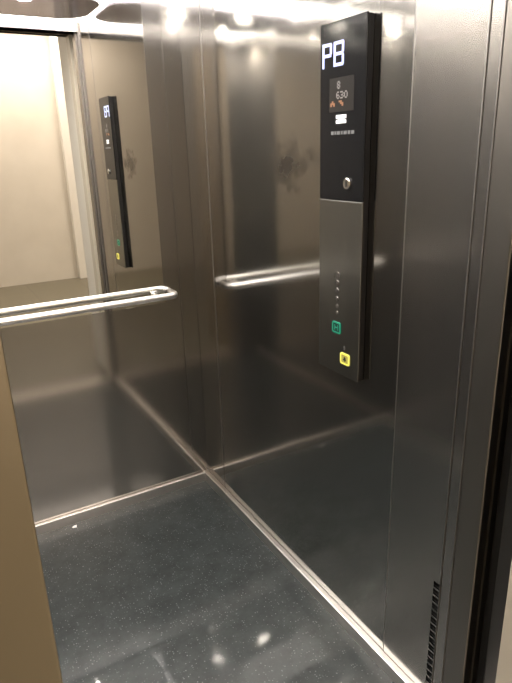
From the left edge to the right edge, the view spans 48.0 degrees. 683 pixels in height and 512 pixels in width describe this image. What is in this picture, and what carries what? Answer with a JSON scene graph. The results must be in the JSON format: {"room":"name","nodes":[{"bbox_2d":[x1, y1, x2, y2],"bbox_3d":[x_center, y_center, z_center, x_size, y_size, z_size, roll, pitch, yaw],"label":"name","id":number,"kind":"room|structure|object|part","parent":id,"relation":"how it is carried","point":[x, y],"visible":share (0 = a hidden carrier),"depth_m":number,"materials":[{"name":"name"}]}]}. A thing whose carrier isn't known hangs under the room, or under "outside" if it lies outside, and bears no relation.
{"room":"elevator interior","nodes":[
{"label":"elevator interior","id":0,"kind":"room"},
{"bbox_2d":[0,0,207,524],"bbox_3d":[-0.762,-0.381,2.165,1.180,2.400,0.040,-12,21,-28],"label":"wall","id":1,"kind":"structure","parent":0,"point":[108,406],"depth_m":2.39,"materials":[{"name":"metal"}]},
{"bbox_2d":[0,0,164,328],"bbox_3d":[-0.826,-0.736,1.988,0.971,1.390,0.005,-12,21,-28],"label":"mirror","id":2,"kind":"object","parent":1,"relation":"attached to","point":[79,222],"visible":1,"depth_m":2.10,"materials":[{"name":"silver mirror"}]},
{"bbox_2d":[0,289,177,325],"bbox_3d":[-0.725,-0.115,2.188,0.912,0.035,0.087,-12,21,-28],"label":"handrail","id":3,"kind":"object","parent":1,"relation":"attached to","point":[171,294],"visible":1,"depth_m":2.19,"materials":[{"name":"silver metal"}]},
{"bbox_2d":[35,471,205,534],"bbox_3d":[-0.727,0.747,2.506,1.108,0.044,0.018,-12,21,-28],"label":"baseboard","id":4,"kind":"structure","parent":1,"relation":"attached to","point":[53,524],"depth_m":2.56,"materials":[{"name":"metal"}]},
{"bbox_2d":[37,481,393,682],"bbox_3d":[-0.353,0.973,1.924,1.170,0.040,1.510,-12,21,-28],"label":"floor","id":5,"kind":"structure","parent":0,"point":[175,586],"depth_m":2.00,"materials":[{"name":"stone"}]},
{"bbox_2d":[178,0,511,682],"bbox_3d":[0.133,-0.280,1.779,0.068,2.400,1.545,-12,21,-28],"label":"wall","id":6,"kind":"structure","parent":0,"point":[383,487],"depth_m":1.56,"materials":[{"name":"grey metal"}]},
{"bbox_3d":[-0.216,-0.455,2.337,0.012,2.400,0.184,-12,21,-28],"label":"corner panel","id":7,"kind":"part","parent":6,"relation":"part of","materials":[{"name":"metal"}]},
{"bbox_3d":[0.094,-0.294,1.824,0.012,2.400,1.054,-12,21,-28],"label":"panel","id":8,"kind":"part","parent":6,"relation":"part of","materials":[{"name":"metal"}]},
{"bbox_2d":[204,470,412,682],"bbox_3d":[0.118,0.828,2.182,0.022,0.046,1.440,-12,21,-28],"label":"baseboard","id":9,"kind":"structure","parent":6,"relation":"attached to","point":[365,642],"depth_m":2.01,"materials":[{"name":"metal"}]},
{"bbox_2d":[319,11,373,382],"bbox_3d":[0.227,-0.340,1.514,0.029,0.905,0.180,-12,21,-28],"label":"control panel","id":10,"kind":"object","parent":6,"relation":"attached to","point":[346,43],"visible":1,"depth_m":1.48,"materials":[{"name":"black metal"}]},
{"bbox_3d":[0.229,-0.139,1.579,0.005,0.483,0.180,-12,21,-28],"label":"button plate","id":11,"kind":"part","parent":10,"relation":"part of","materials":[{"name":"grey metal"}]},
{"bbox_2d":[336,90,347,98],"bbox_3d":[0.212,-0.609,1.419,0.001,0.017,0.044,-12,21,-28],"label":"print","id":12,"kind":"object","parent":10,"relation":"attached to","point":[340,94],"depth_m":1.42,"materials":[{"name":"grey"}]},
{"bbox_2d":[331,130,353,134],"bbox_3d":[0.217,-0.525,1.444,0.001,0.008,0.092,-12,21,-28],"label":"print","id":13,"kind":"object","parent":10,"relation":"attached to","point":[333,132],"depth_m":1.44,"materials":[{"name":"grey"}]},
{"bbox_3d":[0.215,-0.569,1.435,0.005,0.421,0.180,-12,21,-28],"label":"display glass","id":14,"kind":"part","parent":10,"relation":"part of","materials":[{"name":"black glass"}]},
{"bbox_2d":[343,178,351,189],"bbox_3d":[0.231,-0.401,1.460,0.008,0.028,0.028,-12,21,-28],"label":"switch","id":15,"kind":"object","parent":10,"relation":"attached to","point":[347,182],"depth_m":1.45,"materials":[{"name":"silver metal"}]},
{"bbox_2d":[426,581,439,682],"bbox_3d":[0.479,0.815,1.547,0.006,0.428,0.033,-12,21,-28],"label":"air vent","id":16,"kind":"object","parent":6,"relation":"in","point":[436,585],"visible":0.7,"depth_m":1.54,"materials":[{"name":"black metal"}]},
{"bbox_3d":[0.402,-0.130,1.303,0.002,2.400,0.195,-12,21,-28],"label":"panel","id":17,"kind":"part","parent":6,"relation":"part of","materials":[{"name":"metal"}]},
{"bbox_2d":[476,387,511,682],"bbox_3d":[0.566,-0.073,1.117,0.030,2.400,0.090,-12,21,-28],"label":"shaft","id":18,"kind":"object","parent":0,"point":[507,454],"depth_m":1.32,"materials":[{"name":"black metal"}]},
{"bbox_3d":[1.182,1.665,-0.300,6.000,0.040,3.760,-12,21,-28],"label":"floor","id":19,"kind":"structure","parent":0,"visible":0},
{"bbox_3d":[0.176,1.181,1.251,0.960,0.039,0.060,-12,21,-28],"label":"trim","id":20,"kind":"structure","parent":19,"relation":"attached to","visible":0},
{"bbox_2d":[483,455,511,682],"bbox_3d":[0.549,0.027,1.134,0.016,2.200,0.037,-12,21,-28],"label":"landing door edge","id":21,"kind":"structure","parent":20,"relation":"on","point":[505,553],"depth_m":1.31,"materials":[{"name":"grey metal"}]},
{"bbox_3d":[0.295,-0.213,0.612,6.000,3.000,0.270,-12,21,-28],"label":"wall","id":22,"kind":"structure","parent":0,"visible":0},
{"bbox_2d":[0,332,62,682],"bbox_3d":[-0.269,0.254,0.450,0.182,2.250,0.347,-12,21,-28],"label":"trim","id":23,"kind":"structure","parent":22,"relation":"attached to","point":[28,648],"depth_m":0.29,"materials":[{"name":"metal"}]},
{"bbox_2d":[495,561,511,682],"bbox_3d":[0.655,0.057,0.954,0.076,2.250,0.357,-12,21,-28],"label":"trim","id":24,"kind":"structure","parent":22,"relation":"attached to","point":[504,668],"depth_m":1.29,"materials":[{"name":"beige"}]}
]}

